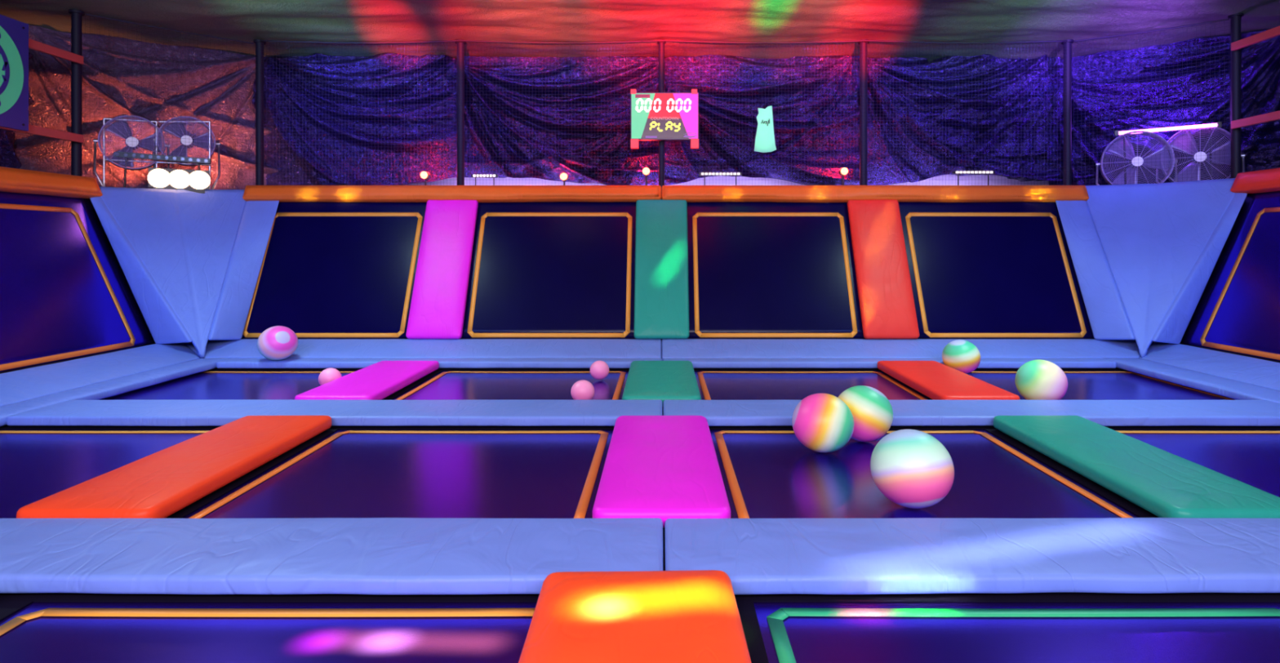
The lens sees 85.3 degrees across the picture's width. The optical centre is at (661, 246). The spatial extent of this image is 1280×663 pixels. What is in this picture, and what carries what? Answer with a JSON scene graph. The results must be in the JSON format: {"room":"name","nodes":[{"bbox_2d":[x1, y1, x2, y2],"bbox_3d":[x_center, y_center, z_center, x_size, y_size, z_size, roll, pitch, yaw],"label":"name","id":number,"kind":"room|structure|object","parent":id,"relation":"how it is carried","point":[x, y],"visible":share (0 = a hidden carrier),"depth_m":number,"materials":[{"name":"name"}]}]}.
{"room":"trampoline park","nodes":[
{"label":"trampoline park","id":0,"kind":"room"},
{"bbox_2d":[0,0,1279,61],"bbox_3d":[0.000,-2.686,7.602,16.602,0.132,5.410,0,0,0],"label":"ceiling","id":1,"kind":"structure","parent":0,"point":[246,20],"depth_m":8.27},
{"bbox_2d":[0,52,34,168],"bbox_3d":[-7.683,-1.665,5.401,0.576,2.026,5.804,0,0,0],"label":"curtain","id":2,"kind":"object","parent":1,"relation":"hanging from","point":[8,157],"visible":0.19,"depth_m":8.20,"materials":[{"name":"black fabric"}]},
{"bbox_2d":[13,24,278,189],"bbox_3d":[-6.572,-1.665,9.006,2.810,2.025,0.395,0,0,-32],"label":"curtain","id":3,"kind":"object","parent":1,"relation":"hanging from","point":[49,75],"visible":0.57,"depth_m":8.92,"materials":[{"name":"black fabric"}]},
{"bbox_2d":[251,52,457,185],"bbox_3d":[-4.199,-1.733,9.721,2.785,1.884,0.574,0,0,0],"label":"curtain","id":4,"kind":"object","parent":1,"relation":"hanging from","point":[339,120],"visible":0.87,"depth_m":9.71,"materials":[{"name":"fabric"}]},
{"bbox_2d":[464,55,658,185],"bbox_3d":[-1.405,-1.748,9.707,2.812,1.854,0.580,0,0,0],"label":"curtain","id":5,"kind":"object","parent":1,"relation":"hanging from","point":[521,113],"visible":0.88,"depth_m":9.74,"materials":[{"name":"fabric"}]},
{"bbox_2d":[664,54,859,185],"bbox_3d":[1.403,-1.740,9.688,2.821,1.873,0.618,0,0,3],"label":"curtain","id":6,"kind":"object","parent":1,"relation":"hanging from","point":[815,99],"visible":0.83,"depth_m":9.72,"materials":[{"name":"fabric"}]},
{"bbox_2d":[866,53,1063,185],"bbox_3d":[4.199,-1.749,9.725,2.789,1.851,0.574,0,0,0],"label":"curtain","id":7,"kind":"object","parent":1,"relation":"hanging from","point":[999,114],"visible":0.94,"depth_m":9.72,"materials":[{"name":"fabric"}]},
{"bbox_2d":[1047,28,1279,185],"bbox_3d":[6.591,-1.666,9.055,2.722,2.023,0.684,0,0,39],"label":"curtain","id":8,"kind":"object","parent":1,"relation":"hanging from","point":[1260,61],"visible":0.7,"depth_m":9.09,"materials":[{"name":"fabric"}]},
{"bbox_2d":[661,346,663,570],"bbox_3d":[0.000,1.426,3.700,16.600,0.200,13.400,0,0,0],"label":"floor","id":9,"kind":"structure","parent":0,"point":[661,346],"depth_m":3.15,"materials":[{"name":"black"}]},
{"bbox_2d":[0,342,199,406],"bbox_3d":[-5.238,1.145,4.210,0.564,0.182,7.420,0,0,0],"label":"pad","id":10,"kind":"object","parent":9,"relation":"on","point":[20,385],"visible":0.76,"depth_m":6.27,"materials":[{"name":"plastic"}]},
{"bbox_2d":[89,196,192,343],"bbox_3d":[-5.627,0.237,7.552,1.217,1.649,0.145,0,0,7],"label":"pad","id":11,"kind":"object","parent":10,"relation":"on","point":[164,325],"visible":0.98,"depth_m":7.51,"materials":[{"name":"plastic"}]},
{"bbox_2d":[0,424,219,518],"bbox_3d":[-3.900,1.302,3.980,2.580,0.044,2.340,0,0,0],"label":"trampoline","id":12,"kind":"object","parent":9,"relation":"on","point":[37,463],"visible":0.36,"depth_m":4.37,"materials":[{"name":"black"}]},
{"bbox_2d":[0,358,229,426],"bbox_3d":[-4.788,1.226,3.980,0.338,0.081,6.960,0,0,0],"label":"pad","id":13,"kind":"object","parent":12,"relation":"on","point":[104,389],"visible":0.86,"depth_m":5.98,"materials":[{"name":"plastic"}]},
{"bbox_2d":[99,186,246,358],"bbox_3d":[-5.593,0.243,8.106,1.385,1.924,1.371,0,0,0],"label":"panel","id":14,"kind":"object","parent":13,"relation":"on","point":[185,240],"visible":1,"depth_m":7.86,"materials":[{"name":"plastic"}]},
{"bbox_2d":[16,415,331,518],"bbox_3d":[-2.600,1.213,3.978,0.632,0.102,1.775,0,0,0],"label":"pad","id":15,"kind":"object","parent":12,"relation":"on","point":[159,484],"visible":0.95,"depth_m":3.63,"materials":[{"name":"orange plastic"}]},
{"bbox_2d":[6,399,662,426],"bbox_3d":[-2.311,1.226,5.156,4.634,0.080,0.568,0,0,0],"label":"pad","id":16,"kind":"object","parent":12,"relation":"on","point":[70,412],"visible":0.89,"depth_m":5.00,"materials":[{"name":"plastic"}]},
{"bbox_2d":[99,367,362,399],"bbox_3d":[-3.900,1.302,6.340,2.580,0.044,2.340,0,0,0],"label":"trampoline","id":17,"kind":"object","parent":9,"relation":"on","point":[215,384],"visible":0.29,"depth_m":6.47,"materials":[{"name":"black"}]},
{"bbox_2d":[318,368,342,385],"bbox_3d":[-3.000,1.192,6.280,0.192,0.186,0.192,0,0,0],"label":"ball","id":18,"kind":"object","parent":17,"relation":"on","point":[328,375],"visible":0.62,"depth_m":6.21,"materials":[{"name":"pink plastic"}]},
{"bbox_2d":[294,360,439,399],"bbox_3d":[-2.600,1.213,6.322,0.632,0.102,1.735,0,0,0],"label":"pad","id":19,"kind":"object","parent":17,"relation":"on","point":[379,380],"visible":0.88,"depth_m":6.02,"materials":[{"name":"plastic"}]},
{"bbox_2d":[216,358,662,368],"bbox_3d":[-2.311,1.227,7.324,4.634,0.079,0.272,0,0,0],"label":"pad","id":20,"kind":"object","parent":17,"relation":"on","point":[231,362],"visible":0.78,"depth_m":7.21,"materials":[{"name":"plastic"}]},
{"bbox_2d":[257,325,297,359],"bbox_3d":[-4.020,1.009,7.270,0.376,0.357,0.376,0,0,21],"label":"ball","id":21,"kind":"object","parent":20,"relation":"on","point":[277,342],"visible":1,"depth_m":7.15,"materials":[{"name":"plastic"}]},
{"bbox_2d":[0,592,539,662],"bbox_3d":[-1.300,1.302,1.620,2.580,0.044,2.340,0,0,0],"label":"trampoline","id":22,"kind":"object","parent":9,"relation":"on","point":[35,627],"visible":0.58,"depth_m":2.35,"materials":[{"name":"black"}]},
{"bbox_2d":[0,517,662,595],"bbox_3d":[-2.311,1.225,2.789,4.634,0.082,0.572,0,0,0],"label":"pad","id":23,"kind":"object","parent":22,"relation":"on","point":[388,556],"visible":0.95,"depth_m":2.68,"materials":[{"name":"plastic"}]},
{"bbox_2d":[518,569,751,662],"bbox_3d":[-0.068,1.197,1.620,0.660,0.137,1.740,0,0,-1],"label":"pad","id":24,"kind":"object","parent":22,"relation":"on","point":[642,616],"visible":1,"depth_m":2.12,"materials":[{"name":"orange plastic"}]},
{"bbox_2d":[164,426,614,518],"bbox_3d":[-1.300,1.302,3.980,2.580,0.044,2.340,0,0,0],"label":"trampoline","id":25,"kind":"object","parent":9,"relation":"on","point":[431,472],"visible":0.56,"depth_m":3.92,"materials":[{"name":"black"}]},
{"bbox_2d":[592,415,730,528],"bbox_3d":[0.000,1.213,3.978,0.632,0.102,1.775,0,0,0],"label":"pad","id":26,"kind":"object","parent":25,"relation":"on","point":[664,468],"visible":0.91,"depth_m":3.58,"materials":[{"name":"plastic"}]},
{"bbox_2d":[382,368,629,399],"bbox_3d":[-1.300,1.302,6.340,2.580,0.044,2.340,0,0,0],"label":"trampoline","id":27,"kind":"object","parent":9,"relation":"on","point":[442,384],"visible":0.48,"depth_m":6.50,"materials":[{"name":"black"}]},
{"bbox_2d":[183,338,661,358],"bbox_3d":[-2.752,1.145,7.711,5.496,0.181,0.486,0,0,0],"label":"pad","id":28,"kind":"object","parent":27,"relation":"on","point":[242,348],"visible":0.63,"depth_m":7.66,"materials":[{"name":"plastic"}]},
{"bbox_2d":[208,200,279,340],"bbox_3d":[-4.978,0.235,8.106,0.439,1.652,1.128,0,0,0],"label":"pad","id":29,"kind":"object","parent":28,"relation":"on","point":[237,293],"visible":1,"depth_m":8.14,"materials":[{"name":"plastic"}]},
{"bbox_2d":[405,200,478,338],"bbox_3d":[-2.600,0.235,8.284,0.632,1.645,0.795,0,0,0],"label":"pad","id":30,"kind":"object","parent":28,"relation":"on","point":[441,283],"visible":1,"depth_m":8.21,"materials":[{"name":"plastic"}]},
{"bbox_2d":[634,199,688,338],"bbox_3d":[0.000,0.235,8.284,0.632,1.645,0.795,0,0,0],"label":"pad","id":31,"kind":"object","parent":28,"relation":"on","point":[661,295],"visible":1,"depth_m":8.20,"materials":[{"name":"teal plastic"}]},
{"bbox_2d":[570,379,594,399],"bbox_3d":[-0.648,1.191,5.700,0.194,0.188,0.194,0,0,0],"label":"ball","id":32,"kind":"object","parent":27,"relation":"on","point":[583,389],"visible":0.78,"depth_m":5.63,"materials":[{"name":"pink rubber"}]},
{"bbox_2d":[589,360,608,379],"bbox_3d":[-0.600,1.194,6.710,0.188,0.182,0.188,0,0,0],"label":"ball","id":33,"kind":"object","parent":27,"relation":"on","point":[599,370],"visible":1,"depth_m":6.64,"materials":[{"name":"pink rubber"}]},
{"bbox_2d":[622,360,701,406],"bbox_3d":[0.000,1.213,6.322,0.632,0.102,1.735,0,0,0],"label":"pad","id":34,"kind":"object","parent":27,"relation":"on","point":[662,380],"visible":0.88,"depth_m":6.01,"materials":[{"name":"teal plastic"}]},
{"bbox_2d":[662,368,933,415],"bbox_3d":[1.300,1.302,6.340,2.580,0.044,2.340,0,0,0],"label":"trampoline","id":35,"kind":"object","parent":9,"relation":"on","point":[713,384],"visible":0.41,"depth_m":6.58,"materials":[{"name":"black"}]},
{"bbox_2d":[662,358,1116,368],"bbox_3d":[2.373,1.227,7.326,4.718,0.079,0.267,0,0,0],"label":"pad","id":36,"kind":"object","parent":35,"relation":"on","point":[696,362],"visible":0.71,"depth_m":7.21,"materials":[{"name":"plastic"}]},
{"bbox_2d":[662,338,1153,360],"bbox_3d":[2.817,1.145,7.711,5.626,0.182,0.486,0,0,0],"label":"pad","id":37,"kind":"object","parent":35,"relation":"on","point":[671,348],"visible":0.73,"depth_m":7.68,"materials":[{"name":"plastic"}]},
{"bbox_2d":[847,200,919,338],"bbox_3d":[2.626,0.235,8.284,0.632,1.645,0.795,0,0,0],"label":"pad","id":38,"kind":"object","parent":37,"relation":"on","point":[884,286],"visible":1,"depth_m":8.21,"materials":[{"name":"plastic"}]},
{"bbox_2d":[1055,200,1135,339],"bbox_3d":[5.104,0.215,8.116,0.412,1.695,1.152,0,0,0],"label":"pad","id":39,"kind":"object","parent":37,"relation":"on","point":[1108,317],"visible":0.97,"depth_m":8.11,"materials":[{"name":"plastic"}]},
{"bbox_2d":[877,360,1019,399],"bbox_3d":[2.530,1.213,6.322,0.632,0.102,1.735,0,0,0],"label":"pad","id":40,"kind":"object","parent":35,"relation":"on","point":[936,380],"visible":0.93,"depth_m":6.03,"materials":[{"name":"plastic"}]},
{"bbox_2d":[663,426,1159,568],"bbox_3d":[1.300,1.302,3.980,2.580,0.044,2.340,0,0,0],"label":"trampoline","id":41,"kind":"object","parent":9,"relation":"on","point":[766,472],"visible":0.41,"depth_m":3.81,"materials":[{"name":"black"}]},
{"bbox_2d":[791,393,853,452],"bbox_3d":[1.012,1.105,4.357,0.380,0.361,0.380,0,0,22],"label":"ball","id":42,"kind":"object","parent":41,"relation":"on","point":[821,422],"visible":1,"depth_m":4.22,"materials":[{"name":"plastic"}]},
{"bbox_2d":[838,385,893,441],"bbox_3d":[1.335,1.105,4.600,0.380,0.361,0.380,0,0,22],"label":"ball","id":43,"kind":"object","parent":41,"relation":"on","point":[872,411],"visible":0.69,"depth_m":4.46,"materials":[{"name":"plastic"}]},
{"bbox_2d":[870,429,954,508],"bbox_3d":[1.240,1.099,3.443,0.392,0.372,0.392,0,0,25],"label":"ball","id":44,"kind":"object","parent":41,"relation":"on","point":[912,468],"visible":1,"depth_m":3.31,"materials":[{"name":"plastic"}]},
{"bbox_2d":[993,415,1279,518],"bbox_3d":[2.613,1.214,3.978,0.632,0.101,1.775,0,0,0],"label":"pad","id":45,"kind":"object","parent":41,"relation":"on","point":[1163,483],"visible":0.93,"depth_m":3.64,"materials":[{"name":"teal plastic"}]},
{"bbox_2d":[663,564,1279,662],"bbox_3d":[1.300,1.302,1.620,2.580,0.044,2.340,0,0,0],"label":"trampoline","id":46,"kind":"object","parent":9,"relation":"on","point":[1023,627],"visible":0.6,"depth_m":2.35,"materials":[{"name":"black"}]},
{"bbox_2d":[664,517,1279,594],"bbox_3d":[2.373,1.225,2.790,4.718,0.081,0.570,0,0,0],"label":"pad","id":47,"kind":"object","parent":46,"relation":"on","point":[910,555],"visible":0.93,"depth_m":2.68,"materials":[{"name":"plastic"}]},
{"bbox_2d":[967,367,1235,399],"bbox_3d":[3.900,1.302,6.340,2.580,0.044,2.340,0,0,0],"label":"trampoline","id":48,"kind":"object","parent":9,"relation":"on","point":[1083,384],"visible":0.23,"depth_m":6.46,"materials":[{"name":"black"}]},
{"bbox_2d":[942,339,980,373],"bbox_3d":[3.030,1.114,7.020,0.360,0.342,0.359,0,0,24],"label":"ball","id":49,"kind":"object","parent":48,"relation":"on","point":[962,355],"visible":0.85,"depth_m":6.89,"materials":[{"name":"plastic"}]},
{"bbox_2d":[1014,360,1067,399],"bbox_3d":[3.095,1.105,5.660,0.380,0.361,0.379,0,0,27],"label":"ball","id":50,"kind":"object","parent":48,"relation":"on","point":[1035,380],"visible":0.98,"depth_m":5.53,"materials":[{"name":"plastic"}]},
{"bbox_2d":[1105,426,1279,497],"bbox_3d":[3.900,1.302,3.980,2.580,0.044,2.340,0,0,0],"label":"trampoline","id":51,"kind":"object","parent":9,"relation":"on","point":[1248,455],"visible":0.36,"depth_m":4.50,"materials":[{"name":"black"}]},
{"bbox_2d":[663,400,1279,426],"bbox_3d":[2.373,1.227,5.156,4.718,0.079,0.567,0,0,0],"label":"pad","id":52,"kind":"object","parent":51,"relation":"on","point":[717,412],"visible":0.73,"depth_m":5.04,"materials":[{"name":"plastic"}]},
{"bbox_2d":[1104,358,1279,403],"bbox_3d":[4.930,1.226,3.980,0.418,0.081,6.960,0,0,0],"label":"pad","id":53,"kind":"object","parent":51,"relation":"on","point":[1234,389],"visible":0.87,"depth_m":6.24,"materials":[{"name":"plastic"}]},
{"bbox_2d":[1139,341,1279,391],"bbox_3d":[5.395,1.145,4.210,0.513,0.182,7.419,0,0,0],"label":"pad","id":54,"kind":"object","parent":9,"relation":"on","point":[1252,371],"visible":0.77,"depth_m":6.67,"materials":[{"name":"plastic"}]},
{"bbox_2d":[1085,177,1235,357],"bbox_3d":[5.820,0.217,8.116,1.369,1.974,1.392,0,0,0],"label":"panel","id":55,"kind":"object","parent":54,"relation":"on","point":[1152,236],"visible":0.99,"depth_m":7.90,"materials":[{"name":"plastic"}]},
{"bbox_2d":[1151,192,1247,344],"bbox_3d":[5.821,0.215,7.562,1.144,1.694,0.156,0,0,-7],"label":"pad","id":56,"kind":"object","parent":54,"relation":"on","point":[1173,326],"visible":0.98,"depth_m":7.53,"materials":[{"name":"plastic"}]},
{"bbox_3d":[-5.990,0.281,4.300,0.836,1.730,7.600,0,0,0],"label":"trim","id":57,"kind":"structure","parent":9,"relation":"on","visible":0},
{"bbox_2d":[0,191,155,373],"bbox_3d":[-5.954,0.208,6.350,0.815,1.738,2.530,0,0,0],"label":"trampoline","id":58,"kind":"object","parent":57,"relation":"attached to","point":[66,295],"visible":0.94,"depth_m":6.78,"materials":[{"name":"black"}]},
{"bbox_2d":[0,166,102,198],"bbox_3d":[-6.248,-0.637,4.160,0.187,0.245,7.000,0,0,0],"label":"pad","id":59,"kind":"object","parent":58,"relation":"on","point":[11,180],"visible":0.97,"depth_m":6.99,"materials":[{"name":"orange plastic"}]},
{"bbox_3d":[0.065,0.281,8.408,11.570,1.730,0.836,0,0,0],"label":"trim","id":60,"kind":"structure","parent":9,"relation":"on","visible":0},
{"bbox_2d":[241,201,426,338],"bbox_3d":[-3.900,0.208,8.372,2.567,1.738,0.815,0,0,0],"label":"trampoline","id":61,"kind":"object","parent":60,"relation":"attached to","point":[329,270],"visible":0.7,"depth_m":8.31,"materials":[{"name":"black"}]},
{"bbox_2d":[242,185,661,202],"bbox_3d":[-2.602,-0.660,8.676,5.196,0.218,0.176,0,0,0],"label":"pad","id":62,"kind":"object","parent":61,"relation":"on","point":[282,193],"visible":0.97,"depth_m":8.62,"materials":[{"name":"orange plastic"}]},
{"bbox_2d":[460,201,636,338],"bbox_3d":[-1.300,0.208,8.372,2.567,1.738,0.815,0,0,0],"label":"trampoline","id":63,"kind":"object","parent":60,"relation":"attached to","point":[544,269],"visible":0.8,"depth_m":8.31,"materials":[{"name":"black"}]},
{"bbox_2d":[687,201,865,338],"bbox_3d":[1.319,0.208,8.372,2.567,1.738,0.815,0,0,0],"label":"trampoline","id":64,"kind":"object","parent":60,"relation":"attached to","point":[757,269],"visible":0.81,"depth_m":8.31,"materials":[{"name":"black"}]},
{"bbox_2d":[662,185,1088,202],"bbox_3d":[2.654,-0.660,8.677,5.300,0.218,0.174,0,0,0],"label":"pad","id":65,"kind":"object","parent":64,"relation":"on","point":[691,193],"visible":0.96,"depth_m":8.62,"materials":[{"name":"orange plastic"}]},
{"bbox_2d":[897,201,1094,338],"bbox_3d":[3.958,0.208,8.372,2.567,1.738,0.815,0,0,0],"label":"trampoline","id":66,"kind":"object","parent":60,"relation":"attached to","point":[997,269],"visible":0.75,"depth_m":8.30,"materials":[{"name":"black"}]},
{"bbox_3d":[6.120,0.281,4.300,0.836,1.730,7.600,0,0,0],"label":"trim","id":67,"kind":"structure","parent":9,"relation":"on","visible":0},
{"bbox_2d":[1179,191,1279,362],"bbox_3d":[6.084,0.208,6.350,0.815,1.738,2.530,0,0,0],"label":"trampoline","id":68,"kind":"object","parent":67,"relation":"attached to","point":[1237,311],"visible":0.98,"depth_m":7.15,"materials":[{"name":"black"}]},
{"bbox_2d":[1230,168,1279,193],"bbox_3d":[6.405,-0.697,4.220,0.187,0.244,7.000,0,0,0],"label":"pad","id":69,"kind":"object","parent":68,"relation":"on","point":[1268,180],"visible":0.97,"depth_m":7.39,"materials":[{"name":"orange plastic"}]},
{"bbox_2d":[404,142,1048,185],"bbox_3d":[0.000,-0.889,10.300,16.600,4.430,0.200,0,0,0],"label":"wall","id":70,"kind":"structure","parent":0,"point":[948,180],"depth_m":10.20,"materials":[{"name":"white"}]},
{"bbox_3d":[0.000,-0.584,5.100,16.600,0.120,10.200,0,0,0],"label":"trim","id":71,"kind":"structure","parent":70,"relation":"attached to","visible":0},
{"bbox_2d":[68,8,84,176],"bbox_3d":[-6.617,-1.654,7.850,0.169,2.020,0.169,0,0,0],"label":"net post","id":72,"kind":"object","parent":71,"relation":"on","point":[76,15],"visible":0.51,"depth_m":7.81,"materials":[{"name":"black metal"}]},
{"bbox_2d":[0,124,83,142],"bbox_3d":[-6.530,-1.214,5.660,0.040,0.090,4.320,0,0,0],"label":"rail","id":73,"kind":"object","parent":72,"relation":"attached to","point":[34,130],"visible":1,"depth_m":7.42,"materials":[{"name":"red metal"}]},
{"bbox_2d":[28,38,83,64],"bbox_3d":[-6.530,-2.099,5.660,0.040,0.090,4.320,0,0,0],"label":"rail","id":74,"kind":"object","parent":72,"relation":"attached to","point":[33,44],"visible":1,"depth_m":7.45,"materials":[{"name":"red metal"}]},
{"bbox_2d":[0,14,28,131],"bbox_3d":[-6.468,-1.724,6.520,0.045,1.090,1.120,0,0,0],"label":"wall sign","id":75,"kind":"object","parent":74,"relation":"attached to","point":[14,33],"visible":1,"depth_m":6.92,"materials":[{"name":"blue"}]},
{"bbox_2d":[84,13,253,189],"bbox_3d":[-5.899,-1.651,8.405,1.670,2.005,0.020,0,0,-39],"label":"safety net","id":76,"kind":"object","parent":72,"relation":"attached to","point":[97,16],"visible":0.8,"depth_m":8.42,"materials":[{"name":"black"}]},
{"bbox_2d":[93,115,169,186],"bbox_3d":[-6.392,-1.107,8.386,0.734,0.925,0.325,0,0,-36],"label":"fan","id":77,"kind":"object","parent":71,"relation":"on","point":[132,140],"visible":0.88,"depth_m":8.29,"materials":[{"name":"silver metal"}]},
{"bbox_2d":[97,115,164,168],"bbox_3d":[-6.309,-1.247,8.272,0.640,0.641,0.029,0,0,-36],"label":"grille","id":78,"kind":"object","parent":77,"relation":"attached to","point":[132,140],"depth_m":8.25,"materials":[{"name":"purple metal"}]},
{"bbox_2d":[102,117,211,186],"bbox_3d":[-6.121,-1.110,8.450,1.080,0.931,0.052,0,0,-27],"label":"rack","id":79,"kind":"object","parent":71,"relation":"on","point":[104,159],"visible":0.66,"depth_m":8.39,"materials":[{"name":"silver metal"}]},
{"bbox_2d":[114,151,211,187],"bbox_3d":[-6.026,-0.901,8.395,0.970,0.445,0.078,0,0,-24],"label":"light bar","id":80,"kind":"object","parent":71,"relation":"on","point":[135,155],"visible":0.92,"depth_m":8.35,"materials":[{"name":"black plastic"}]},
{"bbox_2d":[147,167,210,193],"bbox_3d":[-5.748,-0.784,8.277,0.614,0.280,0.140,0,0,-35],"label":"floodlight","id":81,"kind":"object","parent":71,"relation":"on","point":[193,180],"visible":1,"depth_m":8.23,"materials":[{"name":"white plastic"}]},
{"bbox_2d":[153,115,220,189],"bbox_3d":[-5.922,-1.127,8.666,0.694,0.966,0.325,0,0,-31],"label":"fan","id":82,"kind":"object","parent":71,"relation":"on","point":[188,141],"visible":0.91,"depth_m":8.58,"materials":[{"name":"silver metal"}]},
{"bbox_2d":[156,115,215,164],"bbox_3d":[-5.849,-1.308,8.546,0.600,0.601,0.029,0,0,-31],"label":"grille","id":83,"kind":"object","parent":82,"relation":"attached to","point":[188,140],"depth_m":8.54,"materials":[{"name":"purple metal"}]},
{"bbox_2d":[253,39,266,185],"bbox_3d":[-5.200,-1.654,8.980,0.169,2.020,0.169,0,0,0],"label":"net post","id":84,"kind":"object","parent":71,"relation":"on","point":[256,42],"visible":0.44,"depth_m":8.94,"materials":[{"name":"black metal"}]},
{"bbox_2d":[421,171,430,185],"bbox_3d":[-3.183,-0.828,9.335,0.120,0.368,0.170,0,0,0],"label":"lamp","id":85,"kind":"object","parent":71,"relation":"on","point":[422,172],"visible":0.5,"depth_m":9.29,"materials":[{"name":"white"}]},
{"bbox_2d":[455,39,466,185],"bbox_3d":[-2.600,-1.654,8.980,0.169,2.020,0.169,0,0,0],"label":"net post","id":86,"kind":"object","parent":71,"relation":"on","point":[460,55],"visible":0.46,"depth_m":8.94,"materials":[{"name":"black metal"}]},
{"bbox_2d":[471,173,497,185],"bbox_3d":[-2.402,-0.812,9.422,0.353,0.337,0.056,0,0,0],"label":"bar","id":87,"kind":"object","parent":71,"relation":"on","point":[475,175],"visible":0.79,"depth_m":9.40,"materials":[{"name":"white plastic"}]},
{"bbox_2d":[560,173,568,185],"bbox_3d":[-1.312,-0.818,9.335,0.120,0.348,0.170,0,0,0],"label":"lamp","id":88,"kind":"object","parent":71,"relation":"on","point":[563,176],"visible":0.71,"depth_m":9.27,"materials":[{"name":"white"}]},
{"bbox_2d":[642,167,649,185],"bbox_3d":[-0.207,-0.854,9.335,0.120,0.420,0.170,0,0,0],"label":"lamp","id":89,"kind":"object","parent":71,"relation":"on","point":[646,171],"visible":0.75,"depth_m":9.28,"materials":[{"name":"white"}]},
{"bbox_2d":[657,39,666,195],"bbox_3d":[0.000,-1.654,8.980,0.137,2.020,0.137,0,0,0],"label":"net post","id":90,"kind":"object","parent":71,"relation":"on","point":[661,55],"visible":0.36,"depth_m":8.95,"materials":[{"name":"black metal"}]},
{"bbox_2d":[631,88,698,148],"bbox_3d":[0.039,-1.619,8.858,0.858,0.741,0.184,0,0,0],"label":"scoreboard","id":91,"kind":"object","parent":90,"relation":"attached to","point":[655,116],"visible":1,"depth_m":8.77,"materials":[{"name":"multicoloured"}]},
{"bbox_2d":[699,172,742,185],"bbox_3d":[0.799,-0.826,9.422,0.573,0.363,0.056,0,0,0],"label":"bar","id":92,"kind":"object","parent":71,"relation":"on","point":[704,174],"visible":0.85,"depth_m":9.40,"materials":[{"name":"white plastic"}]},
{"bbox_2d":[838,167,848,185],"bbox_3d":[2.449,-0.854,9.335,0.120,0.420,0.170,0,0,0],"label":"lamp","id":93,"kind":"object","parent":71,"relation":"on","point":[842,171],"visible":0.75,"depth_m":9.29,"materials":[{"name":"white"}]},
{"bbox_2d":[857,39,869,185],"bbox_3d":[2.613,-1.654,8.980,0.169,2.020,0.169,0,0,0],"label":"net post","id":94,"kind":"object","parent":71,"relation":"on","point":[863,55],"visible":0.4,"depth_m":8.94,"materials":[{"name":"black metal"}]},
{"bbox_2d":[259,40,1067,185],"bbox_3d":[0.026,-1.651,8.900,10.354,2.005,0.017,0,0,0],"label":"metal frame","id":95,"kind":"object","parent":94,"relation":"attached to","point":[262,41],"visible":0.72,"depth_m":8.90,"materials":[{"name":"black metal"}]},
{"bbox_2d":[754,104,776,152],"bbox_3d":[1.324,-1.512,8.871,0.285,0.622,0.045,0,0,0],"label":"vest","id":96,"kind":"object","parent":95,"relation":"hanging from","point":[765,142],"visible":1,"depth_m":8.86,"materials":[{"name":"green fabric"}]},
{"bbox_2d":[760,118,769,125],"bbox_3d":[1.324,-1.585,8.854,0.112,0.091,0.012,0,0,0],"label":"print","id":97,"kind":"object","parent":96,"relation":"attached to","point":[764,122],"depth_m":8.86,"materials":[{"name":"black plastic"}]},
{"bbox_2d":[952,170,994,185],"bbox_3d":[4.235,-0.836,9.422,0.552,0.384,0.056,0,0,0],"label":"bar","id":98,"kind":"object","parent":71,"relation":"on","point":[957,172],"visible":0.81,"depth_m":9.40,"materials":[{"name":"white plastic"}]},
{"bbox_2d":[1061,39,1073,185],"bbox_3d":[5.252,-1.654,8.980,0.169,2.020,0.169,0,0,0],"label":"net post","id":99,"kind":"object","parent":71,"relation":"on","point":[1067,55],"visible":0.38,"depth_m":8.94,"materials":[{"name":"black metal"}]},
{"bbox_2d":[1073,18,1229,185],"bbox_3d":[5.915,-1.651,8.455,1.552,2.005,0.018,0,0,38],"label":"safety net","id":100,"kind":"object","parent":99,"relation":"attached to","point":[1210,22],"visible":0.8,"depth_m":8.35,"materials":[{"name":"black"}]},
{"bbox_2d":[1095,130,1177,185],"bbox_3d":[5.962,-1.041,8.726,0.853,0.795,0.324,0,0,27],"label":"fan","id":101,"kind":"object","parent":71,"relation":"on","point":[1156,159],"visible":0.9,"depth_m":8.64,"materials":[{"name":"silver metal"}]},
{"bbox_2d":[1114,121,1222,184],"bbox_3d":[6.205,-1.041,8.518,1.068,0.862,0.075,-2,0,27],"label":"light fixture","id":102,"kind":"object","parent":71,"relation":"on","point":[1117,133],"visible":0.73,"depth_m":8.49,"materials":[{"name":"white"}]},
{"bbox_2d":[1155,126,1244,183],"bbox_3d":[6.571,-1.058,8.486,0.864,0.827,0.325,0,0,33],"label":"fan","id":103,"kind":"object","parent":71,"relation":"on","point":[1193,175],"visible":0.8,"depth_m":8.41,"materials":[{"name":"silver metal"}]},
{"bbox_2d":[1227,13,1244,177],"bbox_3d":[6.578,-1.654,7.950,0.169,2.020,0.169,0,0,0],"label":"net post","id":104,"kind":"object","parent":71,"relation":"on","point":[1235,19],"visible":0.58,"depth_m":7.92,"materials":[{"name":"black metal"}]},
{"bbox_2d":[1231,25,1279,50],"bbox_3d":[6.500,-2.274,5.700,0.040,0.090,4.400,0,0,0],"label":"rail","id":105,"kind":"object","parent":104,"relation":"attached to","point":[1273,32],"visible":1,"depth_m":7.57,"materials":[{"name":"red metal"}]},
{"bbox_2d":[1231,110,1279,128],"bbox_3d":[6.500,-1.384,5.700,0.040,0.090,4.400,0,0,0],"label":"rail","id":106,"kind":"object","parent":104,"relation":"attached to","point":[1273,116],"visible":1,"depth_m":7.57,"materials":[{"name":"red metal"}]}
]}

